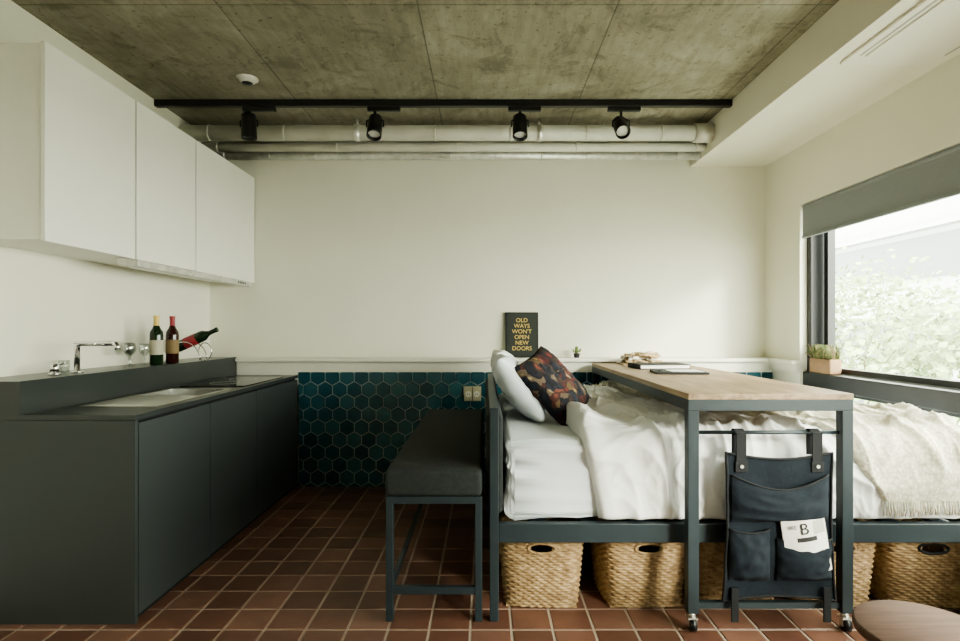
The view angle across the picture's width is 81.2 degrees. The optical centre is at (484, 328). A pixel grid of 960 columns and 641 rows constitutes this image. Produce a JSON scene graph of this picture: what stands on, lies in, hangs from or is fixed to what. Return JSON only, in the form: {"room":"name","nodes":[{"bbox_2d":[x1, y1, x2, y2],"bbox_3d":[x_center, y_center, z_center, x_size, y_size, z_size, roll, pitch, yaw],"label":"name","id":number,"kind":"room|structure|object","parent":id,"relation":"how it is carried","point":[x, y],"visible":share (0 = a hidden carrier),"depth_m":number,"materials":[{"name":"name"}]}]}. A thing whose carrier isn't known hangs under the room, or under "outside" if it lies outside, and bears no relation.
{"room":"studio apartment","nodes":[
{"label":"studio apartment","id":0,"kind":"room"},
{"bbox_2d":[0,0,209,376],"bbox_3d":[-2.295,-0.150,1.460,0.150,2.780,6.120,0,0,0],"label":"wall","id":1,"kind":"structure","parent":0,"point":[48,303],"depth_m":3.06,"materials":[{"name":"white paint"}]},
{"bbox_2d":[0,41,253,282],"bbox_3d":[-2.038,-0.793,3.438,0.363,0.843,2.153,0,0,0],"label":"upper cabinet","id":2,"kind":"object","parent":1,"relation":"attached to","point":[89,172],"visible":0.95,"depth_m":2.73,"materials":[{"name":"white wood"}]},
{"bbox_2d":[117,258,251,286],"bbox_3d":[-1.975,-0.356,3.720,0.250,0.045,1.460,0,0,0],"label":"range hood","id":3,"kind":"object","parent":2,"relation":"attached to","point":[131,263],"visible":0.99,"depth_m":3.43,"materials":[{"name":"silver metal"}]},
{"bbox_2d":[11,0,838,124],"bbox_3d":[0.070,-1.640,1.460,4.880,0.200,6.420,0,0,0],"label":"ceiling","id":4,"kind":"structure","parent":0,"point":[167,49],"depth_m":3.10,"materials":[{"name":"concrete"}]},
{"bbox_2d":[236,74,258,85],"bbox_3d":[-1.460,-1.522,3.440,0.130,0.035,0.130,0,0,0],"label":"smoke detector","id":5,"kind":"object","parent":4,"relation":"attached to","point":[245,79],"visible":1,"depth_m":3.41,"materials":[{"name":"white plastic"}]},
{"bbox_2d":[154,99,731,107],"bbox_3d":[-0.280,-1.517,3.770,3.876,0.044,0.040,0,0,0],"label":"ceiling track","id":6,"kind":"object","parent":4,"relation":"attached to","point":[159,103],"depth_m":3.75,"materials":[{"name":"black metal"}]},
{"bbox_2d":[240,106,275,140],"bbox_3d":[-1.530,-1.386,3.772,0.242,0.216,0.105,0,0,0],"label":"track spotlight","id":7,"kind":"object","parent":6,"relation":"attached to","point":[248,122],"visible":1,"depth_m":3.75,"materials":[{"name":"black metal"}]},
{"bbox_2d":[366,106,400,140],"bbox_3d":[-0.686,-1.380,3.768,0.232,0.228,0.158,0,0,0],"label":"track spotlight","id":8,"kind":"object","parent":6,"relation":"attached to","point":[375,121],"visible":1,"depth_m":3.75,"materials":[{"name":"black metal"}]},
{"bbox_2d":[178,118,714,142],"bbox_3d":[-0.280,-1.453,4.100,3.876,0.172,0.136,0,0,0],"label":"duct","id":9,"kind":"object","parent":4,"relation":"attached to","point":[697,132],"depth_m":4.05,"materials":[{"name":"white metal"}]},
{"bbox_2d":[508,106,540,141],"bbox_3d":[0.261,-1.380,3.780,0.210,0.227,0.145,0,0,-26],"label":"track spotlight","id":10,"kind":"object","parent":4,"relation":"attached to","point":[520,133],"visible":1,"depth_m":3.75,"materials":[{"name":"black metal"}]},
{"bbox_2d":[607,106,640,138],"bbox_3d":[0.931,-1.381,3.776,0.192,0.225,0.173,0,0,-37],"label":"track spotlight","id":11,"kind":"object","parent":4,"relation":"attached to","point":[622,130],"visible":1,"depth_m":3.75,"materials":[{"name":"black metal"}]},
{"bbox_2d":[691,0,959,166],"bbox_3d":[1.960,-1.425,1.460,0.600,0.230,6.120,0,0,0],"label":"ceiling soffit","id":12,"kind":"structure","parent":4,"relation":"attached to","point":[805,92],"depth_m":3.14,"materials":[{"name":"white paint"}]},
{"bbox_2d":[840,0,959,64],"bbox_3d":[1.980,-1.298,2.125,0.480,0.023,1.250,0,0,0],"label":"air conditioner cassette","id":13,"kind":"object","parent":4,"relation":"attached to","point":[928,33],"visible":1,"depth_m":2.50,"materials":[{"name":"white plastic"}]},
{"bbox_2d":[204,142,691,142],"bbox_3d":[-0.280,-1.450,4.440,3.876,0.064,0.064,0,0,0],"label":"ceiling pipe","id":14,"kind":"object","parent":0,"point":[204,142],"depth_m":4.42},
{"bbox_2d":[202,124,706,151],"bbox_3d":[-0.280,-1.437,4.220,3.876,0.204,0.070,0,0,0],"label":"ceiling pipe","id":15,"kind":"object","parent":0,"point":[216,147],"depth_m":4.19,"materials":[{"name":"white metal"}]},
{"bbox_2d":[215,141,700,159],"bbox_3d":[-0.280,-1.424,4.340,3.876,0.230,0.072,0,0,0],"label":"ceiling pipe","id":16,"kind":"object","parent":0,"point":[226,155],"depth_m":4.31,"materials":[{"name":"white metal"}]},
{"bbox_2d":[0,483,959,640],"bbox_3d":[0.070,1.315,1.460,4.880,0.151,6.420,0,0,0],"label":"floor","id":17,"kind":"structure","parent":0,"point":[312,566],"depth_m":2.53,"materials":[{"name":"tile"}]},
{"bbox_2d":[0,357,297,623],"bbox_3d":[-1.842,0.730,3.368,0.754,1.020,2.044,0,0,0],"label":"base cabinet","id":18,"kind":"object","parent":17,"relation":"on","point":[105,511],"visible":0.99,"depth_m":2.39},
{"bbox_2d":[48,361,65,374],"bbox_3d":[-2.047,0.187,2.680,0.078,0.065,0.052,0,0,0],"label":"lever","id":19,"kind":"object","parent":18,"relation":"on","point":[54,367],"visible":1,"depth_m":2.67,"materials":[{"name":"silver metal"}]},
{"bbox_2d":[70,341,119,372],"bbox_3d":[-1.946,0.139,2.800,0.243,0.160,0.056,0,0,0],"label":"faucet","id":20,"kind":"object","parent":18,"relation":"on","point":[78,344],"visible":1,"depth_m":2.79,"materials":[{"name":"silver metal"}]},
{"bbox_2d":[81,388,230,405],"bbox_3d":[-1.710,0.451,2.990,0.364,0.185,0.764,0,0,0],"label":"sink","id":21,"kind":"object","parent":18,"relation":"in","point":[162,397],"visible":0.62,"depth_m":2.93,"materials":[{"name":"silver metal"}]},
{"bbox_2d":[149,316,163,364],"bbox_3d":[-2.030,0.068,3.460,0.077,0.303,0.077,0,0,0],"label":"wine bottle","id":22,"kind":"object","parent":18,"relation":"on","point":[156,342],"visible":1,"depth_m":3.43,"materials":[{"name":"green glass"}]},
{"bbox_2d":[165,316,178,362],"bbox_3d":[-2.010,0.068,3.600,0.077,0.303,0.077,0,0,0],"label":"wine bottle","id":23,"kind":"object","parent":18,"relation":"on","point":[172,334],"visible":0.99,"depth_m":3.57,"materials":[{"name":"red glass"}]},
{"bbox_2d":[179,342,211,360],"bbox_3d":[-2.022,0.152,3.860,0.283,0.134,0.104,0,0,0],"label":"wine rack","id":24,"kind":"object","parent":18,"relation":"on","point":[200,358],"visible":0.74,"depth_m":3.86,"materials":[{"name":"silver metal"}]},
{"bbox_2d":[179,327,218,351],"bbox_3d":[-1.986,0.072,3.860,0.297,0.171,0.077,0,0,0],"label":"wine bottle","id":25,"kind":"object","parent":24,"relation":"in","point":[199,337],"visible":0.9,"depth_m":3.83,"materials":[{"name":"green glass"}]},
{"bbox_2d":[179,377,282,386],"bbox_3d":[-1.700,0.357,3.820,0.400,0.007,0.680,0,0,0],"label":"induction hob","id":26,"kind":"object","parent":18,"relation":"in","point":[227,381],"visible":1,"depth_m":3.71,"materials":[{"name":"black glass"}]},
{"bbox_2d":[385,409,482,621],"bbox_3d":[-0.219,0.917,3.273,0.414,0.645,1.822,0,0,0],"label":"upholstered bench","id":27,"kind":"object","parent":17,"relation":"on","point":[441,461],"visible":1,"depth_m":2.37,"materials":[{"name":"fabric"}]},
{"bbox_2d":[499,509,583,607],"bbox_3d":[0.260,1.074,2.660,0.417,0.330,0.431,0,0,0],"label":"wicker basket","id":28,"kind":"object","parent":17,"relation":"on","point":[539,575],"visible":0.7,"depth_m":2.48,"materials":[{"name":"beige wicker"}]},
{"bbox_2d":[590,516,683,607],"bbox_3d":[0.715,1.074,2.660,0.438,0.330,0.438,0,0,0],"label":"wicker basket","id":29,"kind":"object","parent":17,"relation":"on","point":[626,575],"visible":0.71,"depth_m":2.48,"materials":[{"name":"beige wicker"}]},
{"bbox_2d":[485,373,959,621],"bbox_3d":[1.067,0.787,3.295,2.127,0.905,1.850,0,0,0],"label":"bed frame","id":30,"kind":"object","parent":17,"relation":"on","point":[587,529],"visible":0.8,"depth_m":2.37,"materials":[{"name":"grey metal"}]},
{"bbox_2d":[498,393,597,520],"bbox_3d":[1.084,0.654,3.308,2.032,0.384,1.809,0,0,0],"label":"mattress","id":31,"kind":"object","parent":30,"relation":"on","point":[546,472],"visible":0.3,"depth_m":2.43,"materials":[{"name":"white fabric"}]},
{"bbox_2d":[490,350,519,367],"bbox_3d":[0.180,0.315,3.820,0.288,0.338,0.620,0,0,0],"label":"bed pillow","id":32,"kind":"object","parent":31,"relation":"on","point":[494,352],"depth_m":3.72,"materials":[{"name":"white fabric"}]},
{"bbox_2d":[491,354,544,422],"bbox_3d":[0.179,0.315,3.160,0.288,0.335,0.620,0,0,0],"label":"bed pillow","id":33,"kind":"object","parent":31,"relation":"on","point":[518,395],"depth_m":2.88,"materials":[{"name":"white fabric"}]},
{"bbox_2d":[514,346,591,425],"bbox_3d":[0.375,0.305,3.040,0.309,0.415,0.485,0,0,24],"label":"patterned cushion","id":34,"kind":"object","parent":31,"relation":"on","point":[548,380],"visible":0.86,"depth_m":2.91,"materials":[{"name":"fabric"}]},
{"bbox_2d":[566,384,959,519],"bbox_3d":[1.242,0.593,3.239,1.686,0.455,1.743,0,0,0],"label":"duvet","id":35,"kind":"object","parent":31,"relation":"on","point":[633,444],"visible":0.44,"depth_m":2.40,"materials":[{"name":"white fabric"}]},
{"bbox_2d":[590,380,959,516],"bbox_3d":[1.497,0.571,3.278,0.803,0.442,2.114,0,0,-22],"label":"knit throw","id":36,"kind":"object","parent":35,"relation":"on","point":[911,454],"visible":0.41,"depth_m":2.39,"materials":[{"name":"beige fabric"}]},
{"bbox_2d":[592,363,853,631],"bbox_3d":[1.167,0.752,3.311,0.675,0.976,2.069,0,0,0],"label":"table","id":37,"kind":"object","parent":17,"relation":"on","point":[719,390],"visible":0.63,"depth_m":2.29,"materials":[{"name":"brown wood"}]},
{"bbox_2d":[616,351,661,364],"bbox_3d":[1.160,0.215,4.160,0.320,0.096,0.240,0,0,0],"label":"decoration","id":38,"kind":"object","parent":37,"relation":"on","point":[648,356],"visible":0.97,"depth_m":4.10,"materials":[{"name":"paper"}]},
{"bbox_2d":[628,362,690,368],"bbox_3d":[1.170,0.247,3.780,0.340,0.031,0.240,0,0,-5],"label":"hardcover book","id":39,"kind":"object","parent":37,"relation":"on","point":[638,365],"visible":0.96,"depth_m":3.67,"materials":[{"name":"paper"}]},
{"bbox_2d":[650,368,709,374],"bbox_3d":[1.160,0.253,3.360,0.300,0.021,0.240,0,0,8],"label":"notebook","id":40,"kind":"object","parent":37,"relation":"on","point":[656,371],"visible":1,"depth_m":3.28,"materials":[{"name":"paper"}]},
{"bbox_2d":[722,428,836,621],"bbox_3d":[1.202,0.800,2.281,0.470,0.779,0.104,0,0,0],"label":"organizer","id":41,"kind":"object","parent":37,"relation":"hanging from","point":[762,492],"visible":0.94,"depth_m":2.28,"materials":[{"name":"fabric"}]},
{"bbox_2d":[780,518,832,569],"bbox_3d":[1.304,0.872,2.260,0.214,0.257,0.027,0,0,0],"label":"magazine","id":42,"kind":"object","parent":41,"relation":"in","point":[805,535],"visible":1,"depth_m":2.25,"materials":[{"name":"paper"}]},
{"bbox_2d":[683,519,774,599],"bbox_3d":[1.145,1.074,2.660,0.419,0.330,0.438,0,0,0],"label":"wicker basket","id":43,"kind":"object","parent":17,"relation":"on","point":[711,555],"visible":0.12,"depth_m":2.49,"materials":[{"name":"beige wicker"}]},
{"bbox_2d":[788,520,875,607],"bbox_3d":[1.560,1.074,2.660,0.428,0.330,0.438,0,0,0],"label":"wicker basket","id":44,"kind":"object","parent":17,"relation":"on","point":[863,554],"visible":0.14,"depth_m":2.48,"materials":[{"name":"beige wicker"}]},
{"bbox_2d":[852,600,959,640],"bbox_3d":[1.190,1.022,1.500,0.348,0.439,0.348,0,0,0],"label":"round stool","id":45,"kind":"object","parent":17,"relation":"on","point":[875,620],"visible":1,"depth_m":1.54,"materials":[{"name":"brown wood"}]},
{"bbox_2d":[853,518,959,608],"bbox_3d":[1.985,1.074,2.660,0.435,0.330,0.435,0,0,0],"label":"wicker basket","id":46,"kind":"object","parent":17,"relation":"on","point":[928,574],"visible":0.5,"depth_m":2.48,"materials":[{"name":"beige wicker"}]},
{"bbox_2d":[210,141,764,482],"bbox_3d":[0.070,-0.150,4.595,4.880,2.780,0.150,0,0,0],"label":"wall","id":47,"kind":"structure","parent":0,"point":[353,258],"depth_m":4.52,"materials":[{"name":"white paint"}]},
{"bbox_2d":[235,357,799,384],"bbox_3d":[0.158,0.334,4.270,4.205,0.212,0.500,0,0,0],"label":"ledge","id":48,"kind":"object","parent":47,"relation":"attached to","point":[245,365],"depth_m":4.39,"materials":[{"name":"white paint"}]},
{"bbox_2d":[505,312,537,356],"bbox_3d":[0.295,0.046,4.487,0.264,0.362,0.042,0,0,0],"label":"poster","id":49,"kind":"object","parent":48,"relation":"on","point":[521,328],"visible":0.98,"depth_m":4.48,"materials":[{"name":"black paper"}]},
{"bbox_2d":[572,346,580,357],"bbox_3d":[0.726,0.181,4.430,0.056,0.091,0.053,0,0,-43],"label":"potted cactus","id":50,"kind":"object","parent":48,"relation":"on","point":[576,354],"visible":1,"depth_m":4.42,"materials":[{"name":"green plant"}]},
{"bbox_2d":[299,372,772,486],"bbox_3d":[0.398,0.790,4.459,3.722,0.900,0.122,0,0,0],"label":"wall","id":51,"kind":"structure","parent":0,"point":[353,426],"depth_m":4.40,"materials":[{"name":"teal tile"}]},
{"bbox_2d":[464,386,480,400],"bbox_3d":[-0.098,0.507,4.390,0.135,0.115,0.014,0,0,0],"label":"wall outlet","id":52,"kind":"object","parent":51,"relation":"attached to","point":[471,393],"depth_m":4.39,"materials":[{"name":"beige plastic"}]},
{"bbox_2d":[765,54,959,384],"bbox_3d":[2.385,-0.150,1.460,0.250,2.780,6.120,0,0,0],"label":"wall","id":53,"kind":"structure","parent":0,"point":[919,120],"depth_m":3.69,"materials":[{"name":"white paint"}]},
{"bbox_2d":[802,144,959,238],"bbox_3d":[2.285,-0.765,1.460,0.046,0.240,5.080,0,0,0],"label":"roller blind","id":54,"kind":"object","parent":53,"relation":"attached to","point":[935,177],"visible":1,"depth_m":3.15,"materials":[{"name":"grey fabric"}]},
{"bbox_2d":[803,230,959,417],"bbox_3d":[2.370,-0.065,1.460,0.180,1.650,5.120,0,0,0],"label":"window","id":55,"kind":"structure","parent":53,"relation":"in","point":[928,394],"depth_m":3.64,"materials":[{"name":"black metal"}]},
{"bbox_2d":[803,344,841,374],"bbox_3d":[2.307,0.202,3.824,0.158,0.201,0.342,0,0,0],"label":"windowsill plant","id":56,"kind":"object","parent":55,"relation":"on","point":[824,359],"visible":1,"depth_m":3.77,"materials":[{"name":"green plant"}]},
{"label":"outside","id":57,"kind":"structure","parent":0,"visible":0},
{"bbox_3d":[31.600,5.340,15.000,56.800,0.200,90.000,0,0,0],"label":"ground","id":58,"kind":"structure","parent":57,"visible":0},
{"bbox_2d":[835,195,959,402],"bbox_3d":[21.300,-1.260,21.850,13.400,13.000,16.300,0,0,0],"label":"sky","id":59,"kind":"structure","parent":58,"relation":"on","point":[932,229],"depth_m":19.88,"materials":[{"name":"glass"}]},
{"bbox_2d":[835,246,959,404],"bbox_3d":[9.268,1.624,13.557,4.636,7.247,4.762,0,0,0],"label":"street tree","id":60,"kind":"object","parent":58,"relation":"on","point":[840,300],"visible":0.36,"depth_m":12.98,"materials":[{"name":"green plant"}]},
{"bbox_2d":[841,273,959,426],"bbox_3d":[8.258,2.111,9.665,3.862,6.273,3.975,0,0,0],"label":"bush","id":61,"kind":"object","parent":58,"relation":"on","point":[907,367],"visible":0.46,"depth_m":9.66,"materials":[{"name":"green plant"}]}
]}

